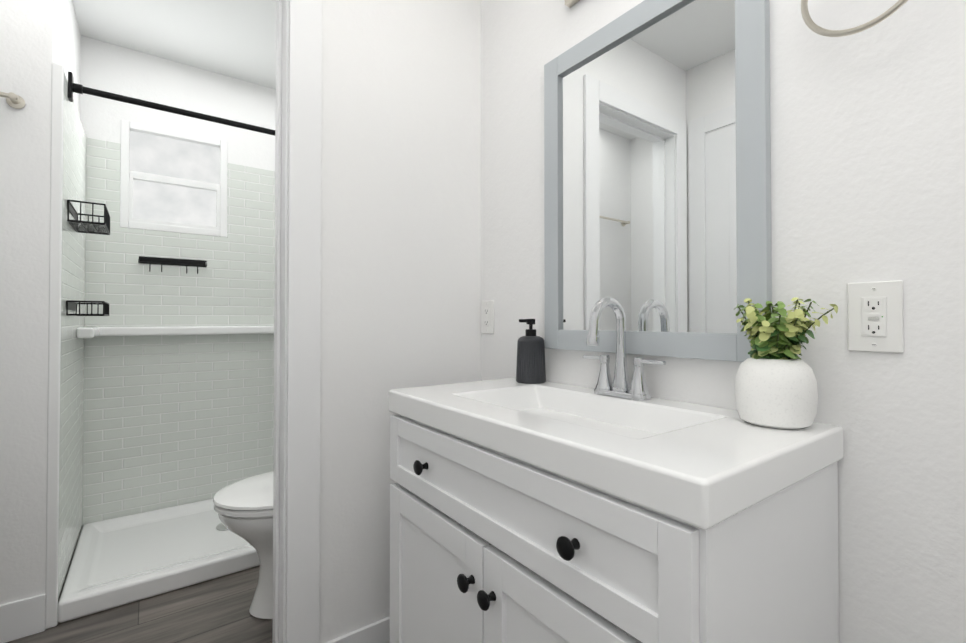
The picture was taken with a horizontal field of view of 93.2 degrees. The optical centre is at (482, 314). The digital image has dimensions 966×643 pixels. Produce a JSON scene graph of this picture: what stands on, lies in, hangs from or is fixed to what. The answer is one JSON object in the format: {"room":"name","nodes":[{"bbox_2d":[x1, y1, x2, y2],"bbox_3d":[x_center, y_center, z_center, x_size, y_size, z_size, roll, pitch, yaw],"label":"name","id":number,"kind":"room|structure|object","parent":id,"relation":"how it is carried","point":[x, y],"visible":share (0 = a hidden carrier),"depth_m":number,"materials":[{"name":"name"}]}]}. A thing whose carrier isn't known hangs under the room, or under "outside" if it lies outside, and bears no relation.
{"room":"bathroom","nodes":[
{"label":"bathroom","id":0,"kind":"room"},
{"bbox_2d":[0,0,80,604],"bbox_3d":[-2.116,-0.146,1.691,0.863,2.460,0.890,1,-1,-36],"label":"wall","id":1,"kind":"structure","parent":0,"point":[38,38],"depth_m":1.55,"materials":[{"name":"white paint"}]},
{"bbox_2d":[0,92,24,108],"bbox_3d":[-1.785,-0.721,1.353,0.606,0.046,0.058,1,-1,-36],"label":"towel rail","id":2,"kind":"object","parent":1,"relation":"attached to","point":[13,100],"visible":1,"depth_m":1.53,"materials":[{"name":"silver metal"}]},
{"bbox_2d":[0,594,45,642],"bbox_3d":[-1.800,1.017,1.346,0.743,0.125,0.016,1,-1,-36],"label":"baseboard","id":3,"kind":"structure","parent":1,"relation":"attached to","point":[22,618],"depth_m":1.53,"materials":[{"name":"white paint"}]},
{"bbox_2d":[6,540,272,642],"bbox_3d":[-0.655,1.103,0.849,2.245,0.060,3.950,1,-1,-36],"label":"floor","id":4,"kind":"structure","parent":0,"point":[215,610],"depth_m":1.61,"materials":[{"name":"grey wood"}]},
{"bbox_2d":[58,498,259,622],"bbox_3d":[-1.208,1.052,2.274,1.252,0.078,0.778,1,-1,-36],"label":"pan","id":5,"kind":"object","parent":4,"relation":"on","point":[121,560],"visible":0.5,"depth_m":1.96,"materials":[{"name":"white plastic"}]},
{"bbox_2d":[213,471,272,618],"bbox_3d":[-0.612,0.694,1.827,0.810,0.782,0.450,1,-1,-36],"label":"toilet","id":6,"kind":"object","parent":4,"relation":"on","point":[243,508],"visible":0.21,"depth_m":1.60,"materials":[{"name":"white ceramic"}]},
{"bbox_2d":[388,378,843,642],"bbox_3d":[0.180,0.638,1.014,0.507,0.875,0.880,1,-1,-36],"label":"bathroom vanity","id":7,"kind":"object","parent":4,"relation":"on","point":[549,512],"visible":1,"depth_m":0.74,"materials":[{"name":"painted wood"},{"name":"black metal"},{"name":"white solid surface countertop"}]},
{"bbox_2d":[516,319,545,383],"bbox_3d":[0.146,0.108,1.392,0.090,0.192,0.090,1,-1,-36],"label":"soap dispenser","id":8,"kind":"object","parent":7,"relation":"on","point":[530,368],"visible":1,"depth_m":1.36,"materials":[{"name":"grey plastic"}]},
{"bbox_2d":[583,297,665,400],"bbox_3d":[0.305,0.079,1.106,0.147,0.244,0.238,1,-1,-36],"label":"faucet","id":9,"kind":"object","parent":7,"relation":"on","point":[620,387],"visible":1,"depth_m":1.11,"materials":[{"name":"silver metal"}]},
{"bbox_2d":[733,297,837,428],"bbox_3d":[0.530,0.083,0.816,0.145,0.229,0.162,1,-1,-36],"label":"plant","id":10,"kind":"object","parent":7,"relation":"on","point":[775,383],"visible":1,"depth_m":0.79,"materials":[{"name":"green plant"}]},
{"bbox_2d":[72,0,275,88],"bbox_3d":[-0.655,-1.417,0.880,2.245,0.060,3.950,1,-1,-36],"label":"ceiling","id":11,"kind":"structure","parent":0,"point":[236,39],"depth_m":2.20,"materials":[{"name":"white paint"}]},
{"bbox_2d":[78,36,275,539],"bbox_3d":[-1.484,-0.135,2.643,1.282,2.460,0.100,1,-1,-36],"label":"wall","id":12,"kind":"structure","parent":0,"point":[112,68],"depth_m":2.46,"materials":[{"name":"white paint"}]},
{"bbox_2d":[45,63,274,628],"bbox_3d":[-1.221,0.109,2.279,1.284,1.964,0.794,1,-1,-36],"label":"shower wall tile","id":13,"kind":"structure","parent":12,"relation":"attached to","point":[166,421],"depth_m":2.36,"materials":[{"name":"white tile"}]},
{"bbox_2d":[66,300,108,315],"bbox_3d":[-1.600,-0.024,1.857,0.112,0.057,0.275,1,-1,-36],"label":"basket","id":14,"kind":"object","parent":13,"relation":"attached to","point":[71,304],"visible":1,"depth_m":1.78,"materials":[{"name":"black metal"}]},
{"bbox_2d":[67,200,109,234],"bbox_3d":[-1.600,-0.392,1.861,0.112,0.082,0.275,1,-1,-36],"label":"basket","id":15,"kind":"object","parent":13,"relation":"attached to","point":[102,230],"visible":1,"depth_m":1.83,"materials":[{"name":"black metal"}]},
{"bbox_2d":[68,71,274,135],"bbox_3d":[-1.066,-0.861,2.103,1.255,0.100,0.044,1,-1,-36],"label":"curtain rod","id":16,"kind":"object","parent":13,"relation":"attached to","point":[76,88],"visible":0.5,"depth_m":1.88,"materials":[{"name":"black metal"}]},
{"bbox_2d":[138,256,206,273],"bbox_3d":[-1.641,-0.259,2.424,0.302,0.075,0.052,1,-1,-36],"label":"hook rack","id":17,"kind":"object","parent":13,"relation":"attached to","point":[170,261],"visible":1,"depth_m":2.42,"materials":[{"name":"black metal"}]},
{"bbox_2d":[76,326,273,337],"bbox_3d":[-1.339,0.085,2.463,1.253,0.047,0.341,1,-1,-36],"label":"wall ledge","id":18,"kind":"object","parent":13,"relation":"attached to","point":[86,332],"visible":0.81,"depth_m":2.36,"materials":[{"name":"white"}]},
{"bbox_2d":[120,120,227,236],"bbox_3d":[-1.664,-0.716,2.481,0.478,0.549,0.062,1,-1,-36],"label":"window","id":19,"kind":"structure","parent":12,"relation":"in","point":[173,181],"depth_m":2.47,"materials":[{"name":"white glass"}]},
{"bbox_2d":[320,0,480,642],"bbox_3d":[-0.908,-0.153,1.127,2.145,2.460,0.120,1,-1,-36],"label":"wall","id":20,"kind":"structure","parent":0,"point":[401,213],"depth_m":1.48,"materials":[{"name":"white paint"}]},
{"bbox_2d":[273,0,321,642],"bbox_3d":[-0.856,-0.006,1.163,0.829,2.167,0.152,1,-1,-36],"label":"door frame","id":21,"kind":"structure","parent":20,"relation":"attached to","point":[297,389],"depth_m":1.32,"materials":[{"name":"white paint"}]},
{"bbox_2d":[326,616,389,642],"bbox_3d":[-0.243,1.029,1.516,0.593,0.105,0.013,1,-1,-36],"label":"baseboard","id":22,"kind":"structure","parent":20,"relation":"attached to","point":[379,631],"depth_m":1.43,"materials":[{"name":"white paint"}]},
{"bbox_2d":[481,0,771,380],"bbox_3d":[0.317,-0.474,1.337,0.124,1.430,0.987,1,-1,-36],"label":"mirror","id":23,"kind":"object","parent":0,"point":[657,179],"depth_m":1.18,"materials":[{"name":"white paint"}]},
{"bbox_2d":[481,300,493,333],"bbox_3d":[0.016,0.008,1.670,0.009,0.120,0.073,1,-1,-36],"label":"outlet","id":24,"kind":"object","parent":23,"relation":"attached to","point":[487,316],"visible":1,"depth_m":1.66,"materials":[{"name":"white plastic"}]},
{"bbox_2d":[565,0,579,7],"bbox_3d":[0.330,-1.026,1.132,0.152,0.225,0.452,1,-1,-36],"label":"sconce","id":25,"kind":"object","parent":23,"relation":"attached to","point":[569,3],"visible":0.86,"depth_m":1.34,"materials":[{"name":"silver metal"}]},
{"bbox_2d":[769,0,965,642],"bbox_3d":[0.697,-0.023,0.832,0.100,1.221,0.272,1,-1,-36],"label":"wall","id":26,"kind":"structure","parent":0,"point":[869,154],"depth_m":0.77,"materials":[{"name":"white paint"}]},
{"bbox_2d":[801,0,907,36],"bbox_3d":[0.648,-0.574,0.773,0.056,0.203,0.178,1,-1,-36],"label":"towel ring","id":27,"kind":"object","parent":26,"relation":"attached to","point":[819,30],"visible":1,"depth_m":0.78,"materials":[{"name":"silver metal"}]},
{"bbox_2d":[848,280,903,352],"bbox_3d":[0.667,0.003,0.779,0.010,0.120,0.073,1,-1,-36],"label":"outlet","id":28,"kind":"object","parent":26,"relation":"attached to","point":[875,316],"visible":1,"depth_m":0.78,"materials":[{"name":"white plastic"}]}
]}

